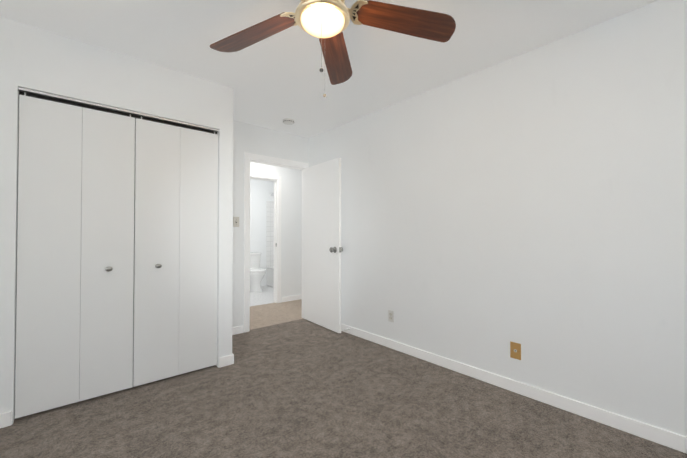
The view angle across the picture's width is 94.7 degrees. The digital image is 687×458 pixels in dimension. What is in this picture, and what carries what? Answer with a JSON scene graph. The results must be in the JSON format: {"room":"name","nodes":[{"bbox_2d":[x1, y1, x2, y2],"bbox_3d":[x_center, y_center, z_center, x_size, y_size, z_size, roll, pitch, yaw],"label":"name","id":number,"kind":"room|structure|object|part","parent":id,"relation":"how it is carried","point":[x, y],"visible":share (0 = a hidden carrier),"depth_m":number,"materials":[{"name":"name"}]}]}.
{"room":"empty bedroom","nodes":[
{"label":"empty bedroom","id":0,"kind":"room"},
{"bbox_2d":[0,17,232,423],"bbox_3d":[-1.732,-0.041,2.218,1.900,2.440,0.110,1,-1,-41],"label":"wall","id":1,"kind":"structure","parent":0,"point":[36,59],"depth_m":2.15,"materials":[{"name":"paint"}]},
{"bbox_2d":[0,411,11,427],"bbox_3d":[-2.186,1.130,1.724,0.526,0.085,0.013,1,-1,-41],"label":"baseboard","id":2,"kind":"structure","parent":1,"relation":"attached to","point":[5,418],"depth_m":1.88,"materials":[{"name":"paint"}]},
{"bbox_2d":[14,87,218,418],"bbox_3d":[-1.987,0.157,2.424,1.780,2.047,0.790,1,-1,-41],"label":"bifold closet door","id":3,"kind":"structure","parent":1,"relation":"in","point":[117,244],"depth_m":2.23,"materials":[{"name":"paint"}]},
{"bbox_3d":[-1.893,0.164,2.045,0.300,1.983,0.030,1,-1,-41],"label":"panel","id":4,"kind":"part","parent":3,"relation":"part of","materials":[{"name":"paint"}]},
{"bbox_3d":[-1.667,0.166,2.243,0.300,1.983,0.030,1,-1,-41],"label":"panel","id":5,"kind":"part","parent":3,"relation":"part of","materials":[{"name":"paint"}]},
{"bbox_3d":[-1.436,0.169,2.444,0.300,1.983,0.030,1,-1,-41],"label":"panel","id":6,"kind":"part","parent":3,"relation":"part of","materials":[{"name":"paint"}]},
{"bbox_3d":[-1.209,0.172,2.642,0.300,1.983,0.030,1,-1,-41],"label":"panel","id":7,"kind":"part","parent":3,"relation":"part of","materials":[{"name":"paint"}]},
{"bbox_2d":[220,353,233,364],"bbox_3d":[-1.226,1.149,3.079,0.013,0.085,0.793,1,-1,-41],"label":"baseboard","id":8,"kind":"structure","parent":1,"relation":"attached to","point":[229,359],"depth_m":2.76,"materials":[{"name":"paint"}]},
{"bbox_2d":[250,179,273,285],"bbox_3d":[-2.052,0.020,6.690,2.620,2.440,0.110,1,-1,-41],"label":"wall","id":9,"kind":"structure","parent":0,"point":[261,191],"depth_m":6.84,"materials":[{"name":"paint"}]},
{"bbox_2d":[250,286,274,306],"bbox_3d":[-1.518,1.280,6.061,2.620,0.104,1.735,1,-1,-41],"label":"floor","id":10,"kind":"structure","parent":0,"point":[265,296],"depth_m":5.64,"materials":[{"name":"white tile"}]},
{"bbox_2d":[250,252,265,291],"bbox_3d":[-1.806,0.861,6.351,0.484,0.742,0.649,1,-1,-41],"label":"toilet","id":11,"kind":"object","parent":10,"relation":"on","point":[257,273],"visible":0.54,"depth_m":6.19,"materials":[{"name":"white ceramic"}]},
{"bbox_3d":[-1.914,0.752,6.476,0.484,0.522,0.321,1,-1,-41],"label":"tank","id":12,"kind":"part","parent":11,"relation":"part of","materials":[{"name":"white ceramic"}]},
{"bbox_3d":[-1.752,0.822,6.291,0.376,0.045,0.472,1,-1,-41],"label":"seat lid","id":13,"kind":"part","parent":11,"relation":"part of","materials":[{"name":"white ceramic"}]},
{"bbox_3d":[-1.768,1.038,6.305,0.368,0.385,0.533,1,-1,-41],"label":"bowl","id":14,"kind":"part","parent":11,"relation":"part of","materials":[{"name":"white ceramic"}]},
{"bbox_2d":[266,267,273,286],"bbox_3d":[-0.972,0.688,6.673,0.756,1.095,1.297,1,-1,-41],"label":"bathtub","id":15,"kind":"object","parent":10,"relation":"on","point":[270,276],"visible":0.15,"depth_m":6.77,"materials":[{"name":"white ceramic"}]},
{"bbox_2d":[232,120,307,332],"bbox_3d":[-1.077,-0.019,3.825,5.000,2.440,0.110,1,-1,-41],"label":"wall","id":16,"kind":"structure","parent":0,"point":[252,139],"depth_m":3.67,"materials":[{"name":"paint"}]},
{"bbox_2d":[233,217,238,226],"bbox_3d":[-1.223,-0.082,3.613,0.072,0.116,0.018,1,-1,-41],"label":"light switch","id":17,"kind":"object","parent":16,"relation":"attached to","point":[235,221],"visible":1,"depth_m":3.61,"materials":[{"name":"white plastic"}]},
{"bbox_2d":[232,325,242,334],"bbox_3d":[-1.317,1.155,3.517,0.415,0.085,0.013,1,-1,-41],"label":"baseboard","id":18,"kind":"structure","parent":16,"relation":"attached to","point":[239,329],"depth_m":3.60,"materials":[{"name":"paint"}]},
{"bbox_2d":[244,152,308,332],"bbox_3d":[-0.853,0.157,4.018,0.903,2.094,0.142,1,-1,-41],"label":"door frame","id":19,"kind":"structure","parent":16,"relation":"attached to","point":[248,156],"depth_m":3.71,"materials":[{"name":"paint"}]},
{"bbox_2d":[304,158,342,332],"bbox_3d":[-0.281,0.189,3.930,0.171,2.000,0.806,1,-1,-37],"label":"bedroom door","id":20,"kind":"structure","parent":19,"relation":"attached to","point":[323,249],"depth_m":3.85,"materials":[{"name":"paint"}]},
{"bbox_3d":[-0.125,0.239,3.638,0.068,0.070,0.070,1,-1,-37],"label":"knob","id":21,"kind":"part","parent":20,"relation":"part of","materials":[{"name":"silver metal"}]},
{"bbox_2d":[250,162,301,301],"bbox_3d":[-1.813,-0.007,4.669,5.000,2.440,0.110,1,-1,-41],"label":"wall","id":22,"kind":"structure","parent":0,"point":[291,231],"depth_m":5.38,"materials":[{"name":"paint"}]},
{"bbox_2d":[250,172,280,302],"bbox_3d":[-1.392,0.171,5.035,0.828,2.094,0.142,1,-1,-41],"label":"door frame","id":23,"kind":"structure","parent":22,"relation":"attached to","point":[275,293],"depth_m":5.23,"materials":[{"name":"paint"}]},
{"bbox_2d":[282,294,301,301],"bbox_3d":[-0.458,1.185,5.754,1.510,0.085,0.013,1,-1,-41],"label":"baseboard","id":24,"kind":"structure","parent":22,"relation":"attached to","point":[291,298],"depth_m":5.36,"materials":[{"name":"paint"}]},
{"bbox_2d":[0,0,657,137],"bbox_3d":[-0.350,-1.300,3.010,5.220,0.100,7.920,1,-1,-41],"label":"ceiling","id":25,"kind":"structure","parent":0,"point":[274,81],"depth_m":2.16,"materials":[{"name":"paint"}]},
{"bbox_2d":[283,118,294,124],"bbox_3d":[-0.628,-1.223,3.616,0.136,0.038,0.136,1,-1,-41],"label":"smoke detector","id":26,"kind":"object","parent":25,"relation":"attached to","point":[288,121],"visible":1,"depth_m":3.57,"materials":[{"name":"white plastic"}]},
{"bbox_2d":[210,0,455,96],"bbox_3d":[-0.103,-0.959,1.406,1.237,0.624,1.250,1,-1,-41],"label":"ceiling fan","id":27,"kind":"object","parent":25,"relation":"hanging from","point":[326,22],"visible":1,"depth_m":1.52,"materials":[{"name":"brown wood"}]},
{"label":"blade","id":28,"kind":"part","parent":27,"relation":"part of","materials":[{"name":"brown wood"}]},
{"bbox_3d":[-0.091,-0.846,1.310,0.002,0.356,0.002,1,-1,-41],"label":"chain","id":29,"kind":"part","parent":27,"relation":"part of","materials":[{"name":"silver metal"}]},
{"bbox_3d":[-0.040,-0.990,1.846,0.152,0.006,0.495,-12,-7,7],"label":"blade","id":30,"kind":"part","parent":27,"relation":"part of","materials":[{"name":"brown wood"}]},
{"bbox_3d":[0.305,-0.995,1.515,0.495,0.006,0.152,5,-14,-10],"label":"blade","id":31,"kind":"part","parent":27,"relation":"part of","materials":[{"name":"brown wood"}]},
{"bbox_2d":[0,299,686,457],"bbox_3d":[0.179,1.231,2.286,5.110,0.100,6.185,1,-1,-41],"label":"floor","id":32,"kind":"structure","parent":0,"point":[302,388],"depth_m":1.99,"materials":[{"name":"grey carpet"}]},
{"bbox_2d":[308,0,686,436],"bbox_3d":[1.213,-0.038,2.426,0.110,2.440,5.010,1,-1,-41],"label":"wall","id":33,"kind":"structure","parent":0,"point":[533,202],"depth_m":2.16,"materials":[{"name":"paint"}]},
{"bbox_2d":[388,310,393,321],"bbox_3d":[0.475,0.873,3.170,0.008,0.114,0.070,1,-1,-41],"label":"duplex electrical outlet","id":34,"kind":"object","parent":33,"relation":"attached to","point":[390,315],"visible":1,"depth_m":3.17,"materials":[{"name":"white plastic"}]},
{"bbox_2d":[341,323,686,453],"bbox_3d":[1.131,1.140,2.411,0.013,0.085,4.900,1,-1,-41],"label":"baseboard","id":35,"kind":"structure","parent":33,"relation":"attached to","point":[675,441],"depth_m":2.13,"materials":[{"name":"paint"}]},
{"bbox_2d":[510,341,520,359],"bbox_3d":[1.244,0.881,2.288,0.008,0.116,0.072,1,-1,-41],"label":"outlet","id":36,"kind":"object","parent":33,"relation":"attached to","point":[515,350],"visible":1,"depth_m":2.29,"materials":[{"name":"brown plastic"}]},
{"bbox_3d":[-0.554,0.023,6.883,0.110,2.440,1.570,1,-1,-41],"label":"wall","id":37,"kind":"structure","parent":0,"visible":0},
{"bbox_2d":[266,201,273,268],"bbox_3d":[-0.968,0.120,6.686,0.769,1.480,1.319,1,-1,-41],"label":"tile surround","id":38,"kind":"object","parent":37,"relation":"attached to","point":[269,233],"visible":0.18,"depth_m":6.98,"materials":[{"name":"white tile"}]}
]}

